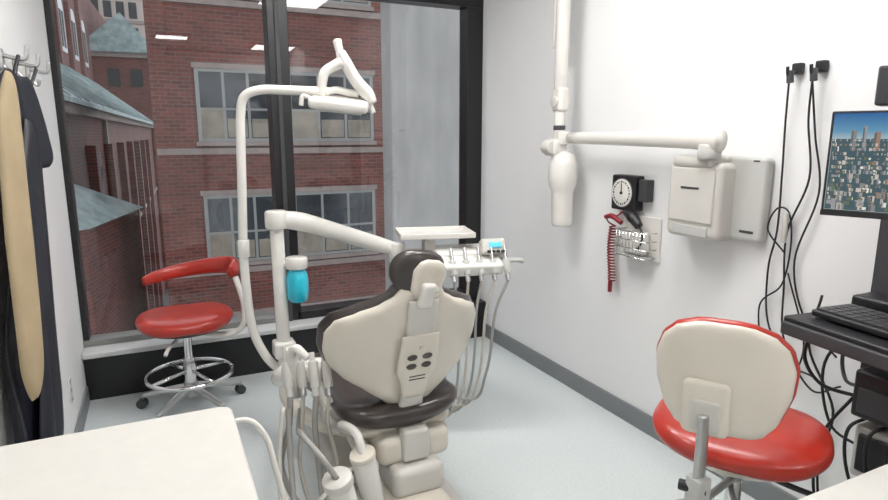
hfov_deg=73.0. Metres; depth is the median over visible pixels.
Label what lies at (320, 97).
light
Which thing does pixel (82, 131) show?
wall
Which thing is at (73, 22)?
glazing
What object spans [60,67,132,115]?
roof seam
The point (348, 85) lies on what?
pane
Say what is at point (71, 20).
glazing
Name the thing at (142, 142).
buttress
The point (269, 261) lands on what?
stone sill
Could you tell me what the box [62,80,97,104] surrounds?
roof seam
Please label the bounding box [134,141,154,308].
buttress
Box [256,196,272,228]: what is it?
pane
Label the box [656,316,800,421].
backrest cushion
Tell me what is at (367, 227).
pane
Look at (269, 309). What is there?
lintel
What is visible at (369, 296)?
lintel
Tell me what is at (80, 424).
baseboard
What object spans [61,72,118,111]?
roof seam
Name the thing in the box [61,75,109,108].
roof seam
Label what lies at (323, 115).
pane
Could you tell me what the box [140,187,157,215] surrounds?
string course
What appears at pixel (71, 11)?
arch
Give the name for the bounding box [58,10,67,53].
clerestory window
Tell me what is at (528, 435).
floor
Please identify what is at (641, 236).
basket
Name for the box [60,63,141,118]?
roof seam
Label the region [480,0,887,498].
wall
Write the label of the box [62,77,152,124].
aisle roof
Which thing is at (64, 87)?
roof seam
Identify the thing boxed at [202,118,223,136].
blind
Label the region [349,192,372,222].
pane
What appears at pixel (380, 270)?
string course
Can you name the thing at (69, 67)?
roof seam
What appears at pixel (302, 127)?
blind
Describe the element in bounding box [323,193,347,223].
pane
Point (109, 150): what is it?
buttress
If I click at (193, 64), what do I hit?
lintel
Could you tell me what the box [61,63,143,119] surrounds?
roof seam
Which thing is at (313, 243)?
blind
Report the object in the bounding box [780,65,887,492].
workstation
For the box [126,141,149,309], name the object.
buttress
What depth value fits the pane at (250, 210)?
13.45 m
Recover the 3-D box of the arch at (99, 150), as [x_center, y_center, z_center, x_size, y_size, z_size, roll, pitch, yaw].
[-9.323,-2.235,16.178,0.129,1.100,1.102,-5,12,-25]
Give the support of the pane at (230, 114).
attached to the surround at (196, 81)
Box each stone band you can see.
[157,147,382,154]
[163,0,380,19]
[170,254,384,279]
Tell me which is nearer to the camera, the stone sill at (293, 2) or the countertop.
the countertop
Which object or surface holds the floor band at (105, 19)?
attached to the tower
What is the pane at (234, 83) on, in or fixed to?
attached to the surround at (196, 81)
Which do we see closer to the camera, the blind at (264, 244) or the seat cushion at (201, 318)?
the seat cushion at (201, 318)
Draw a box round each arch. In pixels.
[57,0,63,26]
[70,9,75,33]
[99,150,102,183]
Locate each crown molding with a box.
[64,101,153,127]
[91,51,146,57]
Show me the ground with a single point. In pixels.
(166, 295)
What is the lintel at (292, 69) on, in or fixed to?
attached to the facade
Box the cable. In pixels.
[758,60,840,491]
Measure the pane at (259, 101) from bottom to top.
0.736 m
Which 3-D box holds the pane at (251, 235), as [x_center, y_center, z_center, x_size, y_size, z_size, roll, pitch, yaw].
[-4.489,-0.102,13.566,0.447,0.594,0.010,-5,12,-25]
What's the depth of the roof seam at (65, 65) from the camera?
29.73 m
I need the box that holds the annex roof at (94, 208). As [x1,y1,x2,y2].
[74,184,142,230]
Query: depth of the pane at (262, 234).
13.71 m
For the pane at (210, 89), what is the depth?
12.71 m
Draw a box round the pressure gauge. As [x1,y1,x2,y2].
[604,174,653,291]
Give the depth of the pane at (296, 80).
13.51 m
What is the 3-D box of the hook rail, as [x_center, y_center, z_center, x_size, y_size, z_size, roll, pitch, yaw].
[-1.480,-0.643,2.118,0.102,0.097,0.650,-5,12,-25]
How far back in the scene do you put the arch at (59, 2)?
28.64 m
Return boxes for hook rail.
[0,46,50,86]
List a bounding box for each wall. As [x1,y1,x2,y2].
[0,0,85,446]
[61,0,105,80]
[64,100,164,308]
[79,210,146,334]
[142,0,187,305]
[380,2,459,289]
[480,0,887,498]
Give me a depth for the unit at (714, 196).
2.44 m
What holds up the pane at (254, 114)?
attached to the surround at (196, 81)
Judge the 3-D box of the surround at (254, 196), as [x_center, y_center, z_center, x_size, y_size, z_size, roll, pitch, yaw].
[-4.496,-0.491,13.505,1.620,1.520,0.030,-5,12,-25]
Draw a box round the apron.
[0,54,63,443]
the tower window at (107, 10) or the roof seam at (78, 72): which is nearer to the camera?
the roof seam at (78, 72)
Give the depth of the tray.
1.62 m
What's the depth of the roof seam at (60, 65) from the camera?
24.53 m
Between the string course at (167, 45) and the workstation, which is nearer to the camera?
the workstation
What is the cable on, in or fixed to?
attached to the wall at (635, 65)
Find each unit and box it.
[264,209,523,417]
[540,0,773,243]
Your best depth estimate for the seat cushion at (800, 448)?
1.56 m
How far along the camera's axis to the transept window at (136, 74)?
38.60 m
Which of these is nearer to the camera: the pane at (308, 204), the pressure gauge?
the pressure gauge
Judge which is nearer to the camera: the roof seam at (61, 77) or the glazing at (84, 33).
the roof seam at (61, 77)
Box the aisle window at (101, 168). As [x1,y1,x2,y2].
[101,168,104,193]
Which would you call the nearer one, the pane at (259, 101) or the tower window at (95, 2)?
the pane at (259, 101)
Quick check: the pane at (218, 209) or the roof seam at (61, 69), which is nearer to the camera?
the pane at (218, 209)
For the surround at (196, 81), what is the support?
attached to the facade
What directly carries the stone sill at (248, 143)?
attached to the facade
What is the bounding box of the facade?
[163,0,385,311]
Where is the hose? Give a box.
[235,417,288,499]
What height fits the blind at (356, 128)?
0.399 m
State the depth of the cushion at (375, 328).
2.04 m
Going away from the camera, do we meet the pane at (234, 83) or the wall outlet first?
the wall outlet
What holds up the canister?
on the floor
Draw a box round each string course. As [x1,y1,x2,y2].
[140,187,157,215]
[166,44,380,59]
[177,162,382,169]
[187,269,384,291]
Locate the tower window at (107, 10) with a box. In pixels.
[102,0,111,16]
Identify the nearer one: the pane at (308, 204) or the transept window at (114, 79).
the pane at (308, 204)
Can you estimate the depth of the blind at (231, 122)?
13.03 m
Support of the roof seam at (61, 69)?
attached to the aisle roof at (72, 98)
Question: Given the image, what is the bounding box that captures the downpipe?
[101,120,108,143]
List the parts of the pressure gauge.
coiled cord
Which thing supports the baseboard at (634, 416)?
attached to the wall at (635, 65)
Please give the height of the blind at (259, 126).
0.399 m
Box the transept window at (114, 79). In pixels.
[107,68,120,85]
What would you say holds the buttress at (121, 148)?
on the ground
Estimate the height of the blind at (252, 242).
0.399 m
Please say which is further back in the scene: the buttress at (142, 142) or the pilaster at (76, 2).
the pilaster at (76, 2)
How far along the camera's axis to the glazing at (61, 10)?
28.92 m
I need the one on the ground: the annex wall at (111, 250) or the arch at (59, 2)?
the annex wall at (111, 250)
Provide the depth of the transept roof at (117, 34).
37.67 m
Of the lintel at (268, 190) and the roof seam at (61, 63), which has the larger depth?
the roof seam at (61, 63)
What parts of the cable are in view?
sensor handle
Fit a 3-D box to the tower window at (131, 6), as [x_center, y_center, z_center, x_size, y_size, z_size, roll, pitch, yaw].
[-30.826,-23.704,59.394,0.700,1.500,0.100,-5,12,-25]
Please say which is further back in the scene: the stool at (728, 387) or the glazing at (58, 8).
the glazing at (58, 8)
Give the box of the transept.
[91,56,167,288]
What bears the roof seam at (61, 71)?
attached to the aisle roof at (72, 98)
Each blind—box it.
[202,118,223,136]
[212,241,231,256]
[228,119,247,136]
[236,240,255,257]
[252,119,268,136]
[259,238,270,255]
[294,119,317,136]
[299,235,321,252]
[321,120,343,136]
[326,238,347,250]
[344,0,366,2]
[348,120,369,136]
[352,231,371,248]
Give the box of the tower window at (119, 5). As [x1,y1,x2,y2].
[115,1,124,17]
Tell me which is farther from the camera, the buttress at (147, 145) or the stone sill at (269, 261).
the buttress at (147, 145)
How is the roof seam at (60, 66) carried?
attached to the aisle roof at (72, 98)
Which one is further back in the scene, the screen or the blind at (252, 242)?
the blind at (252, 242)
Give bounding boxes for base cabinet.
[798,464,887,499]
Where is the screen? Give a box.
[824,112,887,212]
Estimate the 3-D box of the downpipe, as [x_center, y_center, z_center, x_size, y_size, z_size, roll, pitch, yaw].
[-9.873,0.033,18.155,0.126,8.000,0.126,-5,12,-25]
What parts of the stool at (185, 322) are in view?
leg, height lever, leg, leg, leg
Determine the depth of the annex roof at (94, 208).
12.35 m
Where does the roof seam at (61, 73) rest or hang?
attached to the aisle roof at (72, 98)
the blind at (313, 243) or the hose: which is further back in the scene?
the blind at (313, 243)
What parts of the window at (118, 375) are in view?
bottom rail, mullion, sill panel, bottom rail, head frame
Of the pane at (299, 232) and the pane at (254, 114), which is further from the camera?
the pane at (299, 232)
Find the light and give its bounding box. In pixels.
[236,39,376,369]
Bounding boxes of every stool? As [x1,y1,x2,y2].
[135,256,246,417]
[652,316,834,499]
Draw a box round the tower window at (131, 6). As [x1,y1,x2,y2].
[128,2,136,18]
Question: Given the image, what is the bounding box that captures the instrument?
[271,344,357,499]
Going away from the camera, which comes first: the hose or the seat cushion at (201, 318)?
the hose
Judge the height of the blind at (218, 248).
0.399 m
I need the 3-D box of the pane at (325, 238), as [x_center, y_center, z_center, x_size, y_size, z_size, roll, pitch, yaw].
[-2.588,-0.275,14.465,0.573,0.594,0.010,-5,12,-25]
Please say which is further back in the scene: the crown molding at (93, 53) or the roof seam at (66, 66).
the crown molding at (93, 53)
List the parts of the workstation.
rail, rail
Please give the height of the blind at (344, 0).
0.399 m
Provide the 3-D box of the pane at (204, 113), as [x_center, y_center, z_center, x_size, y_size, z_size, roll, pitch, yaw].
[-4.946,-2.693,12.846,0.447,0.594,0.010,-5,12,-25]
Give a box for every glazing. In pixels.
[58,8,64,46]
[61,10,66,47]
[71,20,76,54]
[73,22,78,56]
[82,31,86,61]
[84,33,87,62]
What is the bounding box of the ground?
[164,289,169,305]
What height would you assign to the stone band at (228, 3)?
0.130 m
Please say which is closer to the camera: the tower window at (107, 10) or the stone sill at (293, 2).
the stone sill at (293, 2)
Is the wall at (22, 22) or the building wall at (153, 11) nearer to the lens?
the wall at (22, 22)
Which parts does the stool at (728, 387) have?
post knob, bracket frame, post, lever, lever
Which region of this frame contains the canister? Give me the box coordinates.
[296,408,384,499]
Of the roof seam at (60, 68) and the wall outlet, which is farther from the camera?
the roof seam at (60, 68)
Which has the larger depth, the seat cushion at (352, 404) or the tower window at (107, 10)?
the tower window at (107, 10)
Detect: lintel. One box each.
[190,62,264,70]
[200,188,271,195]
[233,307,274,316]
[290,67,374,75]
[295,184,376,191]
[301,294,377,305]
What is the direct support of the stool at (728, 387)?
on the floor
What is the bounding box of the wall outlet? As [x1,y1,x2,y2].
[68,376,72,404]
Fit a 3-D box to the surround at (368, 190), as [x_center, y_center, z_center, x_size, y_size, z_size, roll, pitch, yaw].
[-2.595,-0.663,14.404,2.000,1.520,0.030,-5,12,-25]
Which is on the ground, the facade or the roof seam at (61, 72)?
the facade
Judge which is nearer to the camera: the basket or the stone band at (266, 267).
the basket
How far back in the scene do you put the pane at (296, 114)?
13.65 m
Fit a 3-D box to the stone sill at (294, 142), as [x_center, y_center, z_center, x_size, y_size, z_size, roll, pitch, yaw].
[-2.584,-2.501,14.029,2.100,0.090,0.080,-5,12,-25]
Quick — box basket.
[614,210,661,262]
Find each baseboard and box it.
[74,386,89,432]
[485,324,798,499]
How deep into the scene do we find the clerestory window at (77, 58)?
32.25 m
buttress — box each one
[85,145,102,192]
[104,144,119,198]
[116,142,130,202]
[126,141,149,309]
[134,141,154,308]
[139,140,159,307]
[145,140,163,306]
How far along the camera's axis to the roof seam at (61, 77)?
15.18 m
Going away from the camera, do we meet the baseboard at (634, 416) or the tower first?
the baseboard at (634, 416)
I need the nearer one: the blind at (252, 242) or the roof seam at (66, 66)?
the blind at (252, 242)
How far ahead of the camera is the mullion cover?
3.59 m
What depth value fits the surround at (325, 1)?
13.59 m
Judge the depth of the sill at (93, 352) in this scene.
3.44 m
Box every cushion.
[135,302,232,337]
[314,353,456,429]
[316,284,471,360]
[388,249,443,290]
[652,399,834,481]
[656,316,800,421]
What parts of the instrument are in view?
arm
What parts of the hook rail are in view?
hook plate, rail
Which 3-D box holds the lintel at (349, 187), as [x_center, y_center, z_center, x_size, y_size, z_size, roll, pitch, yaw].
[-2.590,-1.462,14.242,2.100,0.110,0.050,-5,12,-25]
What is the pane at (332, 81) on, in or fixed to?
attached to the surround at (370, 77)
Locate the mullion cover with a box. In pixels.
[273,0,292,320]
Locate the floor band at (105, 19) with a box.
[103,18,143,24]
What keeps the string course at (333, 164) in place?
attached to the facade
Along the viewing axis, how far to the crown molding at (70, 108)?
15.39 m
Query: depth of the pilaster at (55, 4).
27.19 m
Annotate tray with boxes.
[780,312,887,371]
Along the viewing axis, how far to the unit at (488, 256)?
2.84 m
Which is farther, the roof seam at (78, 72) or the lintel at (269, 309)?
the roof seam at (78, 72)
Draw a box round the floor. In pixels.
[84,337,755,499]
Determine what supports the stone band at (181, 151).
attached to the facade
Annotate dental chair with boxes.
[279,249,475,499]
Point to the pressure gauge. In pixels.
(629, 192)
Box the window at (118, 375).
[43,0,485,400]
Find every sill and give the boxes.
[81,316,324,359]
[197,141,268,145]
[239,259,271,264]
[287,0,373,11]
[293,141,376,144]
[307,251,378,259]
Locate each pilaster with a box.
[53,0,64,64]
[63,0,76,71]
[73,0,86,76]
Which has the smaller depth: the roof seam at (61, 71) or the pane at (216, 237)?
the pane at (216, 237)
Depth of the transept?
38.62 m
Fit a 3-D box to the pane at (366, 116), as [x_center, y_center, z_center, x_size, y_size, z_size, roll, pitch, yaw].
[-2.017,-2.958,14.230,0.573,0.594,0.010,-5,12,-25]
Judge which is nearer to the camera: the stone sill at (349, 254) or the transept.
the stone sill at (349, 254)
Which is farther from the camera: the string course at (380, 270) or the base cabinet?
the string course at (380, 270)
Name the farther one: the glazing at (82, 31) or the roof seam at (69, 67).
the glazing at (82, 31)
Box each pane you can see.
[198,71,222,107]
[201,110,224,137]
[207,198,230,232]
[210,233,232,256]
[223,72,246,107]
[226,110,248,137]
[232,197,254,230]
[234,232,255,258]
[248,73,266,108]
[251,111,268,137]
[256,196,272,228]
[258,231,269,256]
[291,75,316,108]
[292,111,318,137]
[296,194,321,217]
[298,231,322,253]
[320,112,344,137]
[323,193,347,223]
[325,238,348,251]
[327,77,343,95]
[346,78,369,96]
[347,113,370,137]
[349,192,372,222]
[350,224,372,249]
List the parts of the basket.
cuff bulb, wire rail, wire rail, wire rail, wire rail, plate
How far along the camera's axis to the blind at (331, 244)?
14.46 m
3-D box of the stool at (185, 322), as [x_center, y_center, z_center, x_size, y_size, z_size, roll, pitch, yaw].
[-1.348,0.456,3.208,0.544,0.796,0.565,-9,14,-39]
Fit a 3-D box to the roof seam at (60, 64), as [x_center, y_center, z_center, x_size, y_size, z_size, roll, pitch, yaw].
[-14.894,-6.932,25.435,3.374,2.632,0.035,-4,12,-22]
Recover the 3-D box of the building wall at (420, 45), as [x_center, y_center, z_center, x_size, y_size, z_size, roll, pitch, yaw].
[0.791,0.345,8.561,3.340,17.000,0.350,-5,12,-25]
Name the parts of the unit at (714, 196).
scissor arm, scissor arm, horizontal arm, control box panel, wall plate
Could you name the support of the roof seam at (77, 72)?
attached to the aisle roof at (72, 98)
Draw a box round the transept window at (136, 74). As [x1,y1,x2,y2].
[130,69,143,86]
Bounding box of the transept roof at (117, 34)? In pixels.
[89,12,146,52]
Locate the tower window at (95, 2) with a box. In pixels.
[90,0,98,11]
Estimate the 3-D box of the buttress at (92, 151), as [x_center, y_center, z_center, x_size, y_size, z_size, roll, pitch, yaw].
[-8.555,2.471,15.531,0.220,10.200,0.500,-4,12,-22]
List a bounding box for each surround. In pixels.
[193,68,268,141]
[203,193,271,261]
[290,72,373,140]
[296,189,375,255]
[304,0,370,6]
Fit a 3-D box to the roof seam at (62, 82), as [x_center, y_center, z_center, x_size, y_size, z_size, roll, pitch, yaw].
[-9.361,-4.429,12.378,3.374,2.632,0.035,-4,12,-22]
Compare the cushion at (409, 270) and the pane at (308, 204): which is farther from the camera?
the pane at (308, 204)
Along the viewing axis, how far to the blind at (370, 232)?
14.73 m
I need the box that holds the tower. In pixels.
[98,0,145,38]
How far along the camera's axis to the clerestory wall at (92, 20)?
36.72 m
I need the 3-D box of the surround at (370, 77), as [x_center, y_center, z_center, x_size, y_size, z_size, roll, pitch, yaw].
[-2.595,-3.295,13.899,2.000,1.520,0.030,-5,12,-25]
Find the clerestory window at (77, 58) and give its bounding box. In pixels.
[74,26,78,60]
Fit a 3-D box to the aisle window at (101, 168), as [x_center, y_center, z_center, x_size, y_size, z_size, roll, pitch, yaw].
[-9.323,-1.351,16.347,0.070,1.800,1.100,-4,12,-22]
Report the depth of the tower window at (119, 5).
58.86 m
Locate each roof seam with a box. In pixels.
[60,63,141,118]
[60,64,138,117]
[60,65,137,117]
[60,66,134,116]
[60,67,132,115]
[60,68,129,114]
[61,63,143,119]
[61,69,126,113]
[61,71,122,112]
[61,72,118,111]
[61,73,114,109]
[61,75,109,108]
[61,77,103,106]
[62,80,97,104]
[62,82,90,101]
[62,85,81,98]
[65,65,146,120]
[66,66,144,119]
[69,67,147,120]
[77,72,149,121]
[78,72,150,121]
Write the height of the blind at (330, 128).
0.399 m
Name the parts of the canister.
lid, second lid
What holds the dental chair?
on the floor
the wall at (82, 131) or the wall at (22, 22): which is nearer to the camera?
the wall at (22, 22)

